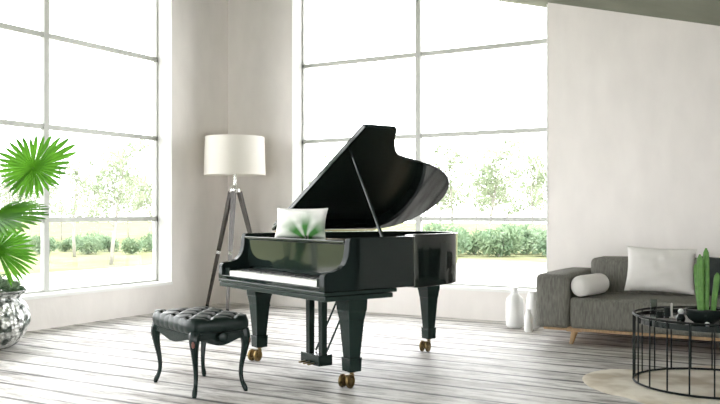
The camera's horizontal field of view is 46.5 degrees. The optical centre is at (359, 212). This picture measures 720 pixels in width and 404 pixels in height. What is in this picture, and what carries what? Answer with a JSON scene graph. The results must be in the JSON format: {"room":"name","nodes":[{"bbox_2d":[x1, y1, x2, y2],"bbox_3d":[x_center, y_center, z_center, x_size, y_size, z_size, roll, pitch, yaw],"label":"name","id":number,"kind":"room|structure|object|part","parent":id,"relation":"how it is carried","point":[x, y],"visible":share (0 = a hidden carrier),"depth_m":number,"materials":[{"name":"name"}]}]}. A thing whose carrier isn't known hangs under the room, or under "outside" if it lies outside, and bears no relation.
{"room":"music room","nodes":[
{"label":"music room","id":0,"kind":"room"},
{"bbox_2d":[0,287,30,348],"bbox_3d":[-3.227,0.927,7.300,0.667,0.505,0.667,0,0,30],"label":"pot","id":1,"kind":"object","parent":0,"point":[15,315],"depth_m":7.17,"materials":[{"name":"silver metal"}]},
{"bbox_2d":[24,0,227,331],"bbox_3d":[-4.764,-1.077,6.088,0.300,4.514,12.130,0,0,30],"label":"wall","id":2,"kind":"structure","parent":0,"point":[199,27],"depth_m":10.35,"materials":[{"name":"paint"}]},
{"bbox_2d":[0,0,172,299],"bbox_3d":[-4.465,-0.988,6.587,0.315,3.705,8.255,0,0,30],"label":"window","id":3,"kind":"structure","parent":2,"relation":"in","point":[46,36],"depth_m":10.07,"materials":[{"name":"grey"}]},
{"bbox_2d":[0,302,719,403],"bbox_3d":[-0.549,1.255,3.461,10.230,0.150,12.430,0,0,30],"label":"floor","id":4,"kind":"structure","parent":0,"point":[112,361],"depth_m":6.41,"materials":[{"name":"grey wood"}]},
{"bbox_2d":[0,135,76,348],"bbox_3d":[-3.117,0.075,7.126,1.543,2.209,0.838,0,0,39],"label":"potted palm","id":5,"kind":"object","parent":4,"relation":"on","point":[15,315],"visible":1,"depth_m":7.02,"materials":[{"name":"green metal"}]},
{"bbox_2d":[151,306,250,397],"bbox_3d":[-1.088,0.924,5.678,0.458,0.515,0.736,0,0,-36],"label":"piano bench","id":6,"kind":"object","parent":4,"relation":"on","point":[203,324],"visible":1,"depth_m":5.49,"materials":[{"name":"black leather"}]},
{"bbox_3d":[-1.410,0.970,5.820,0.079,0.424,0.083,0,0,-36],"label":"leg","id":7,"kind":"part","parent":6,"relation":"part of","materials":[{"name":"black wood"}]},
{"bbox_3d":[-1.051,0.970,5.328,0.079,0.424,0.083,0,0,-36],"label":"leg","id":8,"kind":"part","parent":6,"relation":"part of","materials":[{"name":"black wood"}]},
{"bbox_2d":[152,306,248,333],"bbox_3d":[-1.088,0.721,5.678,0.458,0.109,0.698,0,0,-36],"label":"seat cushion","id":9,"kind":"object","parent":6,"relation":"on","point":[202,319],"depth_m":5.47,"materials":[{"name":"black leather"}]},
{"bbox_3d":[-1.125,0.970,6.027,0.079,0.424,0.083,0,0,-36],"label":"leg","id":10,"kind":"part","parent":6,"relation":"part of","materials":[{"name":"black wood"}]},
{"bbox_3d":[-0.885,0.805,5.399,0.074,0.074,0.046,0,0,-36],"label":"height knob","id":11,"kind":"part","parent":6,"relation":"part of","materials":[{"name":"black wood"}]},
{"bbox_3d":[-0.767,0.970,5.535,0.079,0.424,0.083,0,0,-36],"label":"leg","id":12,"kind":"part","parent":6,"relation":"part of","materials":[{"name":"black wood"}]},
{"bbox_2d":[204,134,269,310],"bbox_3d":[-1.562,0.125,10.341,0.800,2.110,0.760,0,0,30],"label":"floor lamp","id":13,"kind":"object","parent":4,"relation":"on","point":[234,155],"visible":0.86,"depth_m":10.08,"materials":[{"name":"white fabric"}]},
{"bbox_3d":[-1.747,0.449,10.421,0.388,1.429,0.055,0,0,25],"label":"leg","id":14,"kind":"part","parent":13,"relation":"part of","materials":[{"name":"brown wood"}]},
{"bbox_3d":[-1.571,0.448,10.129,0.065,1.430,0.355,0,0,9],"label":"leg","id":15,"kind":"part","parent":13,"relation":"part of","materials":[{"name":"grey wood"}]},
{"bbox_3d":[-1.467,-0.622,10.284,0.548,0.603,0.631,0,0,30],"label":"lamp stem","id":16,"kind":"part","parent":13,"relation":"part of","materials":[{"name":"silver metal"}]},
{"bbox_3d":[-1.544,-0.695,10.329,0.756,0.470,0.756,0,0,30],"label":"lamp shade","id":17,"kind":"part","parent":13,"relation":"part of","materials":[{"name":"white fabric"}]},
{"bbox_3d":[-1.331,0.448,10.436,0.433,1.433,0.069,0,0,-27],"label":"leg","id":18,"kind":"part","parent":13,"relation":"part of","materials":[{"name":"brown wood"}]},
{"bbox_2d":[219,124,457,387],"bbox_3d":[0.108,0.280,6.558,1.941,1.799,1.515,0,0,-36],"label":"grand piano","id":19,"kind":"object","parent":4,"relation":"on","point":[367,186],"visible":1,"depth_m":6.30,"materials":[{"name":"black paint"}]},
{"bbox_3d":[-0.979,0.340,6.648,0.290,0.350,0.060,0,0,-36],"label":"arm","id":20,"kind":"part","parent":19,"relation":"part of","materials":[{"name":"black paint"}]},
{"bbox_3d":[-0.801,0.822,6.663,0.156,0.492,0.156,0,0,-36],"label":"leg","id":21,"kind":"part","parent":19,"relation":"part of","materials":[{"name":"black paint"}]},
{"bbox_2d":[245,236,344,243],"bbox_3d":[-0.407,0.198,6.174,0.265,0.020,1.376,0,0,-36],"label":"shelf","id":22,"kind":"object","parent":19,"relation":"attached to","point":[248,239],"depth_m":6.13,"materials":[{"name":"black paint"}]},
{"bbox_2d":[275,208,327,237],"bbox_3d":[-0.444,0.080,6.296,0.431,0.230,0.122,0,0,21],"label":"cushion","id":23,"kind":"object","parent":19,"relation":"on","point":[305,223],"visible":0.99,"depth_m":6.25,"materials":[{"name":"fabric"}]},
{"bbox_3d":[-0.212,0.760,6.403,0.314,0.568,0.016,0,0,-36],"label":"brace rod","id":24,"kind":"part","parent":19,"relation":"part of","materials":[{"name":"black paint"}]},
{"bbox_3d":[-0.130,0.760,6.290,0.314,0.568,0.016,0,0,-36],"label":"brace rod","id":25,"kind":"part","parent":19,"relation":"part of","materials":[{"name":"black paint"}]},
{"bbox_3d":[-0.131,0.340,5.485,0.290,0.350,0.060,0,0,-36],"label":"arm","id":26,"kind":"part","parent":19,"relation":"part of","materials":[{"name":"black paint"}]},
{"bbox_3d":[-0.056,0.822,5.642,0.156,0.492,0.156,0,0,-36],"label":"leg","id":27,"kind":"part","parent":19,"relation":"part of","materials":[{"name":"black paint"}]},
{"bbox_3d":[0.246,-0.235,6.781,1.456,0.766,1.307,0,0,-36],"label":"lid","id":28,"kind":"part","parent":19,"relation":"part of","materials":[{"name":"black paint"}]},
{"bbox_3d":[0.584,0.822,7.107,0.140,0.492,0.140,0,0,-36],"label":"leg","id":29,"kind":"part","parent":19,"relation":"part of","materials":[{"name":"black paint"}]},
{"bbox_2d":[506,287,523,327],"bbox_3d":[1.590,0.975,8.600,0.184,0.410,0.184,0,0,30],"label":"vase","id":30,"kind":"object","parent":4,"relation":"on","point":[514,302],"visible":1,"depth_m":8.53,"materials":[{"name":"white ceramic"}]},
{"bbox_2d":[524,309,532,331],"bbox_3d":[1.665,1.067,8.270,0.084,0.225,0.084,0,0,30],"label":"vase","id":31,"kind":"object","parent":4,"relation":"on","point":[528,318],"visible":1,"depth_m":8.24,"materials":[{"name":"white ceramic"}]},
{"bbox_2d":[526,291,538,328],"bbox_3d":[1.755,0.990,8.500,0.140,0.380,0.140,0,0,30],"label":"vase","id":32,"kind":"object","parent":4,"relation":"on","point":[531,297],"visible":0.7,"depth_m":8.44,"materials":[{"name":"white ceramic"}]},
{"bbox_2d":[536,256,719,343],"bbox_3d":[2.955,0.802,7.457,2.519,0.764,1.167,0,0,30],"label":"sofa","id":33,"kind":"object","parent":4,"relation":"on","point":[558,307],"visible":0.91,"depth_m":7.45,"materials":[{"name":"grey fabric"}]},
{"bbox_3d":[1.998,0.789,7.990,0.329,0.492,1.124,0,0,30],"label":"armrest","id":34,"kind":"part","parent":33,"relation":"part of","materials":[{"name":"grey fabric"}]},
{"bbox_3d":[1.924,1.113,7.510,0.130,0.143,0.069,0,0,30],"label":"leg","id":35,"kind":"part","parent":33,"relation":"part of","materials":[{"name":"brown wood"}]},
{"bbox_2d":[571,273,608,296],"bbox_3d":[2.086,0.654,7.580,0.190,0.190,0.474,0,0,40],"label":"bolster","id":36,"kind":"object","parent":33,"relation":"on","point":[597,283],"visible":1,"depth_m":7.43,"materials":[{"name":"white fabric"}]},
{"bbox_3d":[2.959,1.042,7.465,2.375,0.033,1.060,0,0,30],"label":"frame","id":37,"kind":"part","parent":33,"relation":"part of","materials":[{"name":"brown wood"}]},
{"bbox_2d":[570,292,719,337],"bbox_3d":[2.896,0.883,7.322,1.916,0.293,0.866,0,0,30],"label":"seat cushion","id":38,"kind":"object","parent":33,"relation":"on","point":[606,312],"depth_m":7.27,"materials":[{"name":"grey fabric"}]},
{"bbox_3d":[3.144,0.657,7.750,1.912,0.475,0.470,0,0,30],"label":"backrest","id":39,"kind":"part","parent":33,"relation":"part of","materials":[{"name":"grey fabric"}]},
{"bbox_2d":[624,246,696,294],"bbox_3d":[2.712,0.518,7.563,0.609,0.425,0.228,0,0,24],"label":"cushion","id":40,"kind":"object","parent":33,"relation":"on","point":[649,269],"visible":1,"depth_m":7.50,"materials":[{"name":"white fabric"}]},
{"bbox_2d":[702,256,719,294],"bbox_3d":[3.234,0.560,7.287,0.551,0.342,0.192,0,0,37],"label":"cushion","id":41,"kind":"object","parent":33,"relation":"on","point":[714,262],"visible":0.4,"depth_m":7.33,"materials":[{"name":"black fabric"}]},
{"bbox_2d":[582,365,719,403],"bbox_3d":[2.552,1.173,5.590,2.078,0.011,1.865,0,0,30],"label":"rug","id":42,"kind":"object","parent":4,"relation":"on","point":[617,382],"visible":0.88,"depth_m":5.68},
{"bbox_2d":[632,306,719,399],"bbox_3d":[2.410,0.931,5.710,1.055,0.472,1.055,0,0,30],"label":"coffee table","id":43,"kind":"object","parent":42,"relation":"on","point":[642,317],"visible":0.94,"depth_m":5.66,"materials":[{"name":"black metal"}]},
{"bbox_3d":[1.905,0.931,5.834,0.011,0.457,0.010,0,0,14],"label":"rod","id":44,"kind":"part","parent":43,"relation":"part of","materials":[{"name":"black metal"}]},
{"bbox_3d":[1.961,0.931,5.972,0.011,0.457,0.010,0,0,30],"label":"rod","id":45,"kind":"part","parent":43,"relation":"part of","materials":[{"name":"black metal"}]},
{"bbox_3d":[1.891,0.931,5.687,0.011,0.457,0.009,0,0,-3],"label":"rod","id":46,"kind":"part","parent":43,"relation":"part of","materials":[{"name":"black metal"}]},
{"bbox_3d":[2.053,0.931,6.088,0.010,0.457,0.011,0,0,-43],"label":"rod","id":47,"kind":"part","parent":43,"relation":"part of","materials":[{"name":"black metal"}]},
{"bbox_3d":[1.918,0.931,5.542,0.011,0.457,0.010,0,0,-19],"label":"rod","id":48,"kind":"part","parent":43,"relation":"part of","materials":[{"name":"black metal"}]},
{"bbox_3d":[2.173,0.931,6.173,0.010,0.457,0.011,0,0,-27],"label":"rod","id":49,"kind":"part","parent":43,"relation":"part of","materials":[{"name":"black metal"}]},
{"bbox_2d":[655,311,663,316],"bbox_3d":[2.100,0.710,5.860,0.060,0.040,0.060,0,0,30],"label":"candle holder","id":50,"kind":"object","parent":43,"relation":"on","point":[659,313],"visible":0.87,"depth_m":5.83,"materials":[{"name":"black glass"}]},
{"bbox_3d":[1.985,0.931,5.410,0.011,0.457,0.010,0,0,-35],"label":"rod","id":51,"kind":"part","parent":43,"relation":"part of","materials":[{"name":"black metal"}]},
{"bbox_2d":[664,307,670,314],"bbox_3d":[2.200,0.705,5.980,0.052,0.050,0.052,0,0,30],"label":"candle holder","id":52,"kind":"object","parent":43,"relation":"on","point":[667,310],"visible":0.93,"depth_m":5.96,"materials":[{"name":"black glass"}]},
{"bbox_2d":[656,318,680,321],"bbox_3d":[2.060,0.723,5.600,0.170,0.014,0.170,0,0,30],"label":"plate","id":53,"kind":"object","parent":43,"relation":"on","point":[671,319],"visible":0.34,"depth_m":5.66,"materials":[{"name":"black metal"}]},
{"bbox_3d":[2.313,0.931,6.221,0.010,0.457,0.011,0,0,-11],"label":"rod","id":54,"kind":"part","parent":43,"relation":"part of","materials":[{"name":"black metal"}]},
{"bbox_2d":[669,303,673,317],"bbox_3d":[2.160,0.676,5.800,0.032,0.108,0.032,0,0,30],"label":"candle","id":55,"kind":"object","parent":43,"relation":"on","point":[671,303],"visible":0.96,"depth_m":5.79,"materials":[{"name":"white wax"}]},
{"bbox_2d":[676,309,685,321],"bbox_3d":[2.155,0.687,5.620,0.060,0.085,0.060,0,0,30],"label":"vase","id":56,"kind":"object","parent":43,"relation":"on","point":[680,316],"visible":0.96,"depth_m":5.60,"materials":[{"name":"black ceramic"}]},
{"bbox_3d":[2.087,0.931,5.302,0.010,0.457,0.011,0,0,38],"label":"rod","id":57,"kind":"part","parent":43,"relation":"part of","materials":[{"name":"black metal"}]},
{"bbox_3d":[2.461,0.931,6.228,0.010,0.457,0.011,0,0,6],"label":"rod","id":58,"kind":"part","parent":43,"relation":"part of","materials":[{"name":"black metal"}]},
{"bbox_2d":[685,248,719,323],"bbox_3d":[2.270,0.482,5.520,0.240,0.495,0.240,0,0,30],"label":"cactus","id":59,"kind":"object","parent":43,"relation":"on","point":[702,313],"visible":0.99,"depth_m":5.50,"materials":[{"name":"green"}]},
{"bbox_3d":[2.250,0.495,5.572,0.033,0.300,0.059,0,0,-37],"label":"stem","id":60,"kind":"part","parent":59,"relation":"part of","materials":[{"name":"green plant"}]},
{"bbox_3d":[2.241,0.460,5.510,0.042,0.370,0.040,0,0,8],"label":"stem","id":61,"kind":"part","parent":59,"relation":"part of","materials":[{"name":"green plant"}]},
{"bbox_3d":[2.288,0.440,5.535,0.043,0.410,0.040,0,0,-37],"label":"stem","id":62,"kind":"part","parent":59,"relation":"part of","materials":[{"name":"green plant"}]},
{"bbox_3d":[2.336,0.520,5.506,0.056,0.250,0.037,0,0,30],"label":"stem","id":63,"kind":"part","parent":59,"relation":"part of","materials":[{"name":"green plant"}]},
{"bbox_2d":[685,307,719,323],"bbox_3d":[2.270,0.682,5.520,0.240,0.095,0.240,0,0,30],"label":"bowl","id":64,"kind":"object","parent":43,"relation":"on","point":[711,315],"depth_m":5.44,"materials":[{"name":"black ceramic"}]},
{"bbox_3d":[2.605,0.931,6.192,0.010,0.457,0.011,0,0,22],"label":"rod","id":65,"kind":"part","parent":43,"relation":"part of","materials":[{"name":"black metal"}]},
{"bbox_3d":[2.215,0.931,5.228,0.010,0.457,0.011,0,0,22],"label":"rod","id":66,"kind":"part","parent":43,"relation":"part of","materials":[{"name":"black metal"}]},
{"bbox_2d":[228,0,719,320],"bbox_3d":[2.502,-1.077,8.703,9.630,4.514,0.300,0,0,30],"label":"wall","id":67,"kind":"structure","parent":0,"point":[634,100],"depth_m":8.60,"materials":[{"name":"paint"}]},
{"bbox_2d":[292,0,547,293],"bbox_3d":[0.637,-0.988,9.779,3.278,3.705,0.315,0,0,30],"label":"window","id":68,"kind":"structure","parent":67,"relation":"in","point":[418,54],"depth_m":9.84,"materials":[{"name":"grey"}]},
{"bbox_2d":[494,0,719,25],"bbox_3d":[-0.558,-2.164,3.495,10.280,2.823,12.480,0,0,30],"label":"ceiling","id":69,"kind":"structure","parent":0,"point":[696,11],"depth_m":7.91,"materials":[{"name":"white paint"}]},
{"label":"outside","id":70,"kind":"structure","parent":0,"visible":0},
{"bbox_2d":[0,221,546,275],"bbox_3d":[7.866,2.235,53.274,280.000,0.090,220.000,0,0,30],"label":"lawn","id":71,"kind":"structure","parent":70,"point":[60,261],"depth_m":44.71,"materials":[{"name":"green plant"}]},
{"bbox_2d":[0,174,16,236],"bbox_3d":[-32.927,-1.131,76.301,4.079,6.626,5.217,0,0,14],"label":"tree","id":72,"kind":"object","parent":71,"relation":"on","point":[3,189],"visible":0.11,"depth_m":76.54,"materials":[{"name":"green plant"}]},
{"bbox_2d":[4,233,31,249],"bbox_3d":[-18.838,1.623,46.570,1.837,1.182,1.949,0,0,1],"label":"shrub","id":73,"kind":"object","parent":71,"relation":"on","point":[12,233],"visible":0.07,"depth_m":46.40,"materials":[{"name":"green plant"}]},
{"bbox_2d":[0,158,40,266],"bbox_3d":[-13.758,-0.103,33.290,2.440,4.572,2.382,0,0,34],"label":"tree","id":74,"kind":"object","parent":71,"relation":"on","point":[8,195],"visible":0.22,"depth_m":33.17,"materials":[{"name":"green plant"}]},
{"bbox_2d":[2,176,60,237],"bbox_3d":[-24.249,-0.578,61.756,4.146,5.522,3.651,0,0,-20],"label":"tree","id":75,"kind":"object","parent":71,"relation":"on","point":[33,196],"visible":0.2,"depth_m":61.64,"materials":[{"name":"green plant"}]},
{"bbox_2d":[28,234,59,253],"bbox_3d":[-16.552,1.644,44.052,1.532,1.147,1.603,0,0,15],"label":"shrub","id":76,"kind":"object","parent":71,"relation":"on","point":[36,241],"visible":0.58,"depth_m":43.70,"materials":[{"name":"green plant"}]},
{"bbox_2d":[35,167,87,239],"bbox_3d":[-23.351,-0.763,65.420,4.637,5.890,3.626,0,0,-27],"label":"tree","id":77,"kind":"object","parent":71,"relation":"on","point":[56,187],"visible":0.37,"depth_m":65.57,"materials":[{"name":"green plant"}]},
{"bbox_2d":[58,236,71,251],"bbox_3d":[-16.360,1.762,46.626,1.378,0.887,1.462,0,0,-14],"label":"shrub","id":78,"kind":"object","parent":71,"relation":"on","point":[64,246],"visible":0.61,"depth_m":46.32,"materials":[{"name":"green plant"}]},
{"bbox_2d":[56,151,107,256],"bbox_3d":[-13.653,-0.453,41.064,2.747,5.272,2.814,0,0,1],"label":"tree","id":79,"kind":"object","parent":71,"relation":"on","point":[78,180],"visible":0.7,"depth_m":40.94,"materials":[{"name":"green plant"}]},
{"bbox_2d":[69,230,104,254],"bbox_3d":[-14.350,1.567,43.925,1.751,1.311,1.832,0,0,1],"label":"shrub","id":80,"kind":"object","parent":71,"relation":"on","point":[92,244],"visible":0.98,"depth_m":43.70,"materials":[{"name":"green plant"}]},
{"bbox_2d":[75,181,116,232],"bbox_3d":[-19.915,-0.157,64.237,3.092,4.678,3.512,0,0,-44],"label":"tree","id":81,"kind":"object","parent":71,"relation":"on","point":[108,196],"visible":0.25,"depth_m":63.97,"materials":[{"name":"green plant"}]},
{"bbox_2d":[98,234,121,251],"bbox_3d":[-13.921,1.693,46.568,1.607,1.035,1.705,0,0,-29],"label":"shrub","id":82,"kind":"object","parent":71,"relation":"on","point":[107,240],"visible":0.66,"depth_m":46.26,"materials":[{"name":"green plant"}]},
{"bbox_2d":[69,139,152,264],"bbox_3d":[-10.122,-0.513,34.583,3.129,5.399,2.962,0,0,-45],"label":"tree","id":83,"kind":"object","parent":71,"relation":"on","point":[121,199],"visible":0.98,"depth_m":34.66,"materials":[{"name":"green plant"}]},
{"bbox_2d":[120,236,144,253],"bbox_3d":[-11.963,1.720,44.065,1.313,0.983,1.374,0,0,-14],"label":"shrub","id":84,"kind":"object","parent":71,"relation":"on","point":[131,246],"visible":1,"depth_m":43.76,"materials":[{"name":"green plant"}]},
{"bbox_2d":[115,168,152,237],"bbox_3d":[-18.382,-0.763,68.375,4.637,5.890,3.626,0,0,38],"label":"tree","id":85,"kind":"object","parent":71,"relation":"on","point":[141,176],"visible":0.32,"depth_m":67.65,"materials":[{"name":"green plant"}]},
{"bbox_2d":[127,177,152,232],"bbox_3d":[-15.832,-0.254,62.010,3.221,4.873,3.659,0,0,21],"label":"tree","id":86,"kind":"object","parent":71,"relation":"on","point":[149,200],"visible":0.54,"depth_m":61.71,"materials":[{"name":"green plant"}]},
{"bbox_2d":[139,232,152,251],"bbox_3d":[-11.587,1.623,46.636,1.837,1.182,1.949,0,0,-44],"label":"shrub","id":87,"kind":"object","parent":71,"relation":"on","point":[148,241],"visible":0.38,"depth_m":46.38,"materials":[{"name":"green plant"}]},
{"bbox_2d":[307,144,342,231],"bbox_3d":[-1.290,-1.187,51.801,3.702,6.749,3.911,0,0,5],"label":"tree","id":88,"kind":"object","parent":71,"relation":"on","point":[326,155],"visible":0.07,"depth_m":52.20,"materials":[{"name":"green plant"}]},
{"bbox_2d":[422,179,463,224],"bbox_3d":[6.066,-0.578,62.280,3.650,5.522,4.147,0,0,-44],"label":"tree","id":89,"kind":"object","parent":71,"relation":"on","point":[454,186],"visible":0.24,"depth_m":61.43,"materials":[{"name":"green plant"}]},
{"bbox_2d":[422,221,472,254],"bbox_3d":[4.498,1.268,41.489,2.725,1.950,2.604,0,0,-29],"label":"shrub","id":90,"kind":"object","parent":71,"relation":"on","point":[464,240],"visible":0.35,"depth_m":41.08,"materials":[{"name":"green plant"}]},
{"bbox_2d":[424,138,472,226],"bbox_3d":[5.768,-1.447,57.045,3.782,7.262,3.868,0,0,16],"label":"tree","id":91,"kind":"object","parent":71,"relation":"on","point":[437,149],"visible":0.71,"depth_m":56.81,"materials":[{"name":"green plant"}]},
{"bbox_2d":[460,229,496,254],"bbox_3d":[6.022,1.519,43.902,2.314,1.404,2.181,0,0,-36],"label":"shrub","id":92,"kind":"object","parent":71,"relation":"on","point":[474,249],"visible":0.3,"depth_m":43.40,"materials":[{"name":"green plant"}]},
{"bbox_2d":[454,162,503,231],"bbox_3d":[10.226,-1.131,70.422,5.217,6.626,4.079,0,0,38],"label":"tree","id":93,"kind":"object","parent":71,"relation":"on","point":[469,167],"visible":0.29,"depth_m":69.92,"materials":[{"name":"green plant"}]},
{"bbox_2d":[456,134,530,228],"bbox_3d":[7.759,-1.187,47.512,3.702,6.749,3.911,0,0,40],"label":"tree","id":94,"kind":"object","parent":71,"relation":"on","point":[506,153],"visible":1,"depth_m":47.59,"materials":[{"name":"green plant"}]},
{"bbox_2d":[473,224,523,256],"bbox_3d":[6.843,1.360,41.571,2.450,1.753,2.342,0,0,2],"label":"shrub","id":95,"kind":"object","parent":71,"relation":"on","point":[501,244],"visible":1,"depth_m":41.04,"materials":[{"name":"green plant"}]},
{"bbox_2d":[479,179,525,222],"bbox_3d":[11.139,-0.416,66.010,3.435,5.198,3.903,0,0,21],"label":"tree","id":96,"kind":"object","parent":71,"relation":"on","point":[512,213],"visible":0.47,"depth_m":65.79,"materials":[{"name":"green plant"}]},
{"bbox_2d":[499,222,545,254],"bbox_3d":[8.659,1.352,43.926,2.899,1.759,2.732,0,0,-4],"label":"shrub","id":97,"kind":"object","parent":71,"relation":"on","point":[528,239],"visible":0.47,"depth_m":43.78,"materials":[{"name":"green plant"}]},
{"bbox_2d":[501,147,546,243],"bbox_3d":[11.121,-1.044,53.223,3.552,6.455,3.359,0,0,-39],"label":"tree","id":98,"kind":"object","parent":71,"relation":"on","point":[529,160],"visible":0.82,"depth_m":53.16,"materials":[{"name":"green plant"}]},
{"bbox_2d":[513,164,546,226],"bbox_3d":[14.270,-0.947,69.285,3.852,6.258,4.927,0,0,14],"label":"tree","id":99,"kind":"object","parent":71,"relation":"on","point":[539,189],"visible":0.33,"depth_m":69.38,"materials":[{"name":"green plant"}]},
{"bbox_2d":[531,228,546,255],"bbox_3d":[9.513,1.452,41.401,2.175,1.556,2.079,0,0,33],"label":"shrub","id":100,"kind":"object","parent":71,"relation":"on","point":[541,239],"visible":0.43,"depth_m":41.42,"materials":[{"name":"green plant"}]},
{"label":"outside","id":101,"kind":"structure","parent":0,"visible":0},
{"bbox_2d":[2,260,546,291],"bbox_3d":[-1.719,2.230,9.968,37.000,0.100,55.500,0,0,30],"label":"terrace","id":102,"kind":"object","parent":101,"point":[506,273],"visible":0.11,"depth_m":28.96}
]}

